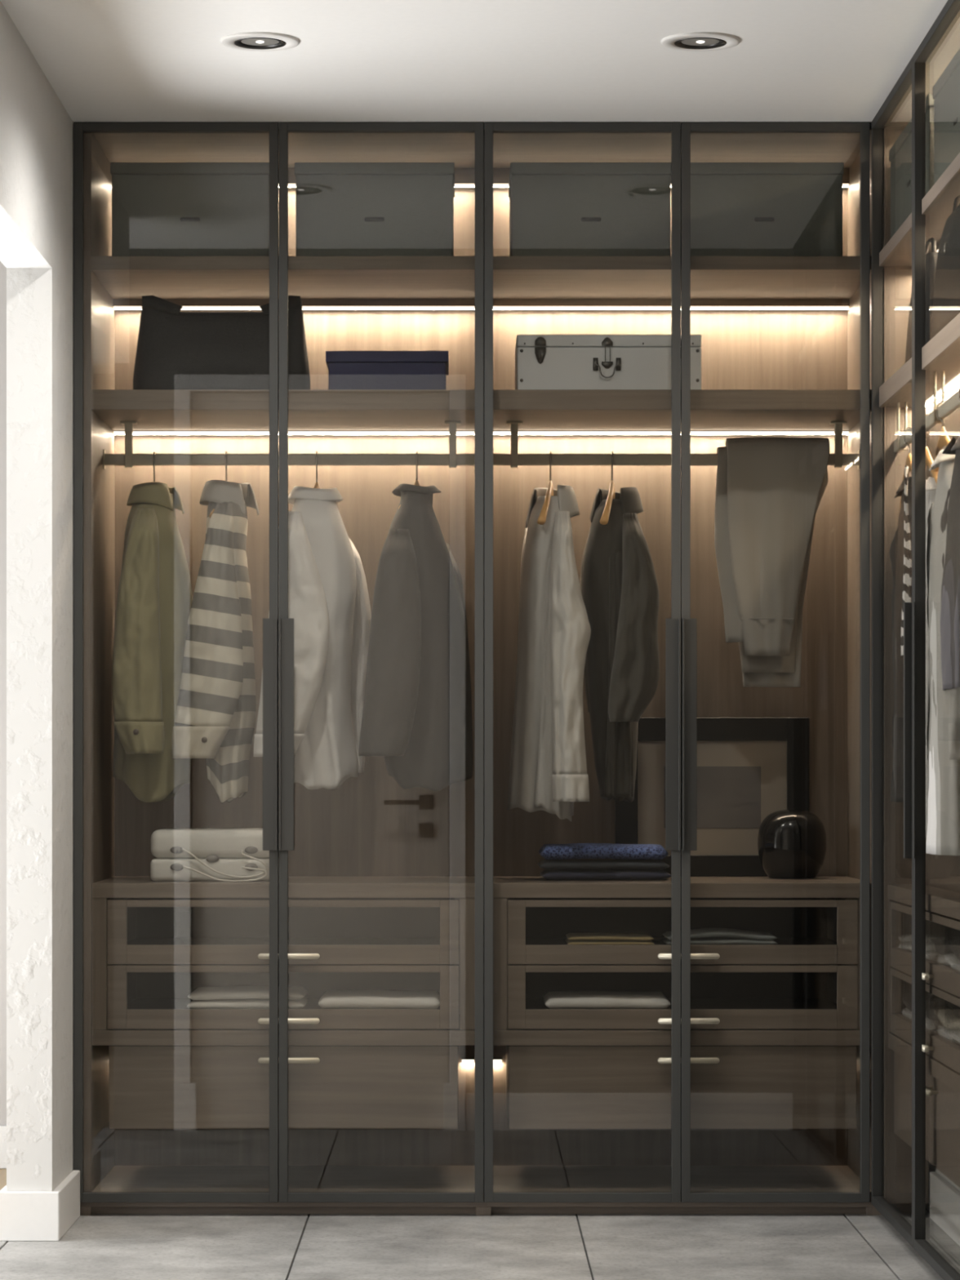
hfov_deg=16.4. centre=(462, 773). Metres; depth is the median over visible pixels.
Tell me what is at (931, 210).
shelf
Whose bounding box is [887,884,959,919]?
countertop
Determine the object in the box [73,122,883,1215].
wardrobe
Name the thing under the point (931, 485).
shirt
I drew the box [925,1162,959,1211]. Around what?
wall
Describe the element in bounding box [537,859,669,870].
shirt
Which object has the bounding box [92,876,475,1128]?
chest
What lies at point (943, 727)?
shirt
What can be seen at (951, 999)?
drawer
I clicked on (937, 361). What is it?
shelf
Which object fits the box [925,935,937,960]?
shirt
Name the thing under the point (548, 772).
shirt
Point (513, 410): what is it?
shelf
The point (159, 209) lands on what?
storage box
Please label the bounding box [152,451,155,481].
clothes hanger
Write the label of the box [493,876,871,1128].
chest
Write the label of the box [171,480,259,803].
shirt
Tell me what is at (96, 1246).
floor
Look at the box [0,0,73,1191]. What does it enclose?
wall
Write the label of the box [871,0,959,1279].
wardrobe
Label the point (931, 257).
handbag
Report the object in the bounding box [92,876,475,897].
countertop
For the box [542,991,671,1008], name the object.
shirt
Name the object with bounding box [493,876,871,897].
countertop
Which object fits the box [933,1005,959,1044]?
shirt
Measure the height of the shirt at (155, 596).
0.795 m
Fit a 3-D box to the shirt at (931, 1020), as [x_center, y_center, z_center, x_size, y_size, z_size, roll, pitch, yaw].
[1.066,0.544,7.610,0.064,0.061,0.460,0,0,0]
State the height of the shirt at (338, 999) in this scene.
0.039 m
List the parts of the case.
lid, cord, cord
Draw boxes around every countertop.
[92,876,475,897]
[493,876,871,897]
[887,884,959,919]
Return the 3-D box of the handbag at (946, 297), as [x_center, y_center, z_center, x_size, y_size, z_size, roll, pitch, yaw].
[1.046,-1.077,6.942,0.080,0.300,0.605,0,0,0]
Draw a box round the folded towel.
[186,986,308,1008]
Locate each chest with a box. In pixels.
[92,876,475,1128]
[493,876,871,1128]
[887,884,959,1187]
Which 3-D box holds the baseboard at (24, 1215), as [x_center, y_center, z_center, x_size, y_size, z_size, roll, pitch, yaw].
[-0.989,1.009,8.281,0.140,0.112,1.408,0,0,0]
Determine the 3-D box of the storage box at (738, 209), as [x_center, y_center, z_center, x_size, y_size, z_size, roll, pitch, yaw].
[0.735,-1.368,8.270,0.388,0.238,0.340,0,0,0]
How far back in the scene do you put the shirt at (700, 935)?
8.07 m
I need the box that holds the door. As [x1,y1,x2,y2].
[0,261,6,1125]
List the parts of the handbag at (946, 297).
bag handle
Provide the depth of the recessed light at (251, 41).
7.11 m
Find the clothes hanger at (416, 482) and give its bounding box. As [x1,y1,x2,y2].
[398,451,419,508]
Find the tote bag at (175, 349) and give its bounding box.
[133,295,310,389]
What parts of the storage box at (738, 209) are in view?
lid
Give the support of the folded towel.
in the chest at (173, 1064)
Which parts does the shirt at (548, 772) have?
panel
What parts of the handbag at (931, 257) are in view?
bag handle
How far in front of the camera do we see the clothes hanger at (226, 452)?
8.29 m
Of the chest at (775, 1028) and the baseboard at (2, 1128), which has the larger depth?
the baseboard at (2, 1128)
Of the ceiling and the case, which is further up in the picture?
the ceiling
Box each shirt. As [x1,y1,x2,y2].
[111,481,192,802]
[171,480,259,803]
[253,485,371,789]
[318,990,439,1008]
[358,483,472,791]
[506,484,591,821]
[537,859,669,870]
[540,869,671,879]
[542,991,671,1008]
[564,932,654,944]
[580,486,659,802]
[662,928,777,944]
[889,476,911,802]
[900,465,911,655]
[925,448,959,855]
[925,476,936,837]
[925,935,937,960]
[925,1000,939,1031]
[933,938,959,972]
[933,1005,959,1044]
[940,435,959,690]
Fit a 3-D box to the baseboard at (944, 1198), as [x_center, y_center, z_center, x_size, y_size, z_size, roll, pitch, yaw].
[1.127,1.009,7.035,0.016,0.112,1.870,0,0,0]
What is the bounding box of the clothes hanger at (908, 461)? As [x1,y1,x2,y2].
[899,426,911,510]
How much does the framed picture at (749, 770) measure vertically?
0.408 m
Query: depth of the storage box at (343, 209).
8.10 m
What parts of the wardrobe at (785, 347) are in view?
panel, glass door, pull handle, panel, panel, pull handle, hanging rail, panel, glass door, plinth rail, panel, glass door, panel, pull handle, hanging rail, panel, panel, pull handle, glass door, panel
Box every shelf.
[91,256,475,298]
[91,389,475,432]
[493,256,871,298]
[493,389,871,431]
[879,152,959,266]
[879,312,959,407]
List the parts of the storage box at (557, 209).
lid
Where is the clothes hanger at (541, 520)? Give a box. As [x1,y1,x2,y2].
[537,451,553,524]
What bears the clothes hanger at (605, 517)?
hanging from the wardrobe at (785, 347)
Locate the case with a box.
[150,827,279,881]
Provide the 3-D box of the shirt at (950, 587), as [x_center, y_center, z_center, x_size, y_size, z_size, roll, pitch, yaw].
[1.042,-0.435,6.830,0.104,0.523,0.455,0,0,0]
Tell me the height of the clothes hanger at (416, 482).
0.155 m
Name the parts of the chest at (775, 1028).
deep drawer, board, drawer, drawer, bar handle, bar handle, bar handle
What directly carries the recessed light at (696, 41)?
in the ceiling
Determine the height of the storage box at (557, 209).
0.238 m
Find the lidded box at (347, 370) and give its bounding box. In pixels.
[325,351,448,389]
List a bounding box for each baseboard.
[0,1125,6,1168]
[0,1170,79,1241]
[929,1171,959,1245]
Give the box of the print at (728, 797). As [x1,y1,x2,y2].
[663,766,760,827]
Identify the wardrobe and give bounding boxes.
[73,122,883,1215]
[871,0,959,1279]
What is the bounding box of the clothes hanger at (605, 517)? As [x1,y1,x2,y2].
[600,451,614,524]
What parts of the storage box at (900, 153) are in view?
lid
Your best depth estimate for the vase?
8.33 m
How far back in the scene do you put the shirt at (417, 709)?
8.19 m
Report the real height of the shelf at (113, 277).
0.033 m
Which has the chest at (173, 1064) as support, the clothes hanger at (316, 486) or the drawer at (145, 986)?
the drawer at (145, 986)
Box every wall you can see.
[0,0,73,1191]
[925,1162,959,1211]
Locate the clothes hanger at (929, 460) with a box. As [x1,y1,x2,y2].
[925,414,937,484]
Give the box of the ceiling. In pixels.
[0,0,947,128]
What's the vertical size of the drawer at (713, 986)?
0.110 m
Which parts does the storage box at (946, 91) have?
lid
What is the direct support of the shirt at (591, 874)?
on the chest at (775, 1028)
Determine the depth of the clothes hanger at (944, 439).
7.20 m
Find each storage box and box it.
[110,162,269,256]
[294,162,454,256]
[508,162,671,256]
[690,162,844,256]
[888,93,934,238]
[932,48,959,184]
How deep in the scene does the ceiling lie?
7.29 m
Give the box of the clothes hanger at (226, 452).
[208,451,227,518]
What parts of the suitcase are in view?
latch plate, latch plate, handle, lid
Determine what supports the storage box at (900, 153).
on the wardrobe at (912, 390)
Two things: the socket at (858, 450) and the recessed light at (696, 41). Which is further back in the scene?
the socket at (858, 450)
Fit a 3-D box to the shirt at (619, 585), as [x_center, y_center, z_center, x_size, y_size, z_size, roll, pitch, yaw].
[0.377,-0.321,8.290,0.157,0.785,0.455,0,0,-9]
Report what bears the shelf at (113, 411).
attached to the wardrobe at (785, 347)
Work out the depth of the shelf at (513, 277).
8.14 m
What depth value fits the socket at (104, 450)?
8.29 m
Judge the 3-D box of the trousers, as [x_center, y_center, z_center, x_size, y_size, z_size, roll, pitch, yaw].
[0.773,-0.529,8.306,0.289,0.623,0.129,0,0,0]
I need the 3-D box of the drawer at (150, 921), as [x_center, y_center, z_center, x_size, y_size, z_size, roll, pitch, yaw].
[-0.432,0.374,8.295,0.826,0.113,0.474,0,0,0]
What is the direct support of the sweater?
on the shirt at (546, 864)
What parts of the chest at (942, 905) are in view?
glass pane, glass pane, board, deep drawer, bar handle, bar handle, bar handle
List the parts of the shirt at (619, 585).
panel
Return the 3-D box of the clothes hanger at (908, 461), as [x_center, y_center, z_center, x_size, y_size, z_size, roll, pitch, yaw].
[1.045,-0.706,7.738,0.039,0.200,0.430,0,0,0]
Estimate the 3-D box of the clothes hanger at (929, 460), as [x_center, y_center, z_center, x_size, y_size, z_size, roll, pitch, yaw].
[1.045,-0.700,7.460,0.039,0.212,0.420,0,0,0]
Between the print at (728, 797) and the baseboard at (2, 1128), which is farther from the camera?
the baseboard at (2, 1128)
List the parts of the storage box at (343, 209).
lid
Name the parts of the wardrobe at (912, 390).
glass door, pull handle, panel, pull handle, panel, hanging rail, glass door, panel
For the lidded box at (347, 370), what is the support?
on the wardrobe at (785, 347)
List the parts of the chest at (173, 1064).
drawer, drawer, deep drawer, board, bar handle, bar handle, bar handle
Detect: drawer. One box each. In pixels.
[123,964,454,1008]
[127,897,454,944]
[509,897,836,944]
[509,964,841,1008]
[925,920,959,968]
[925,991,959,1045]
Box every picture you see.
[614,717,808,876]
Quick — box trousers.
[714,436,830,687]
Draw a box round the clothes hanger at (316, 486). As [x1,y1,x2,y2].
[313,451,319,488]
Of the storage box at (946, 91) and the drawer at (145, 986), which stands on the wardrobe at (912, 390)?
the storage box at (946, 91)
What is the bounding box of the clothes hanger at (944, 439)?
[932,401,950,477]
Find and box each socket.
[102,448,105,469]
[857,449,859,469]
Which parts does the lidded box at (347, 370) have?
lid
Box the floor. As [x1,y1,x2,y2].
[0,1168,959,1279]
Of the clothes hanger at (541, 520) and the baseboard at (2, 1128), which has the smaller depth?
the clothes hanger at (541, 520)
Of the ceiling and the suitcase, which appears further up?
the ceiling
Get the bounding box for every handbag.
[905,237,937,363]
[930,195,959,339]
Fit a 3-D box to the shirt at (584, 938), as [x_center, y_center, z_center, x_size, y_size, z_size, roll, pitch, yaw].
[0.360,0.406,8.170,0.209,0.026,0.226,0,0,0]
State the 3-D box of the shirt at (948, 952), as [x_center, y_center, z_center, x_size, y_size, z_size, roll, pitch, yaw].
[1.066,0.386,7.100,0.064,0.066,0.400,0,0,0]
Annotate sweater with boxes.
[538,843,667,859]
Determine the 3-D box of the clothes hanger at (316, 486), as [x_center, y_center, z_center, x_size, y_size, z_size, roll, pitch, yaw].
[-0.371,-0.725,8.313,0.032,0.161,0.120,0,0,24]
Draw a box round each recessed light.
[220,31,299,51]
[661,31,739,51]
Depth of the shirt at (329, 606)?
8.20 m
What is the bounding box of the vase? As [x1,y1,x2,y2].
[757,809,826,879]
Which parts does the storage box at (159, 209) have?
lid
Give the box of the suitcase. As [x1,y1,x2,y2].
[515,334,701,389]

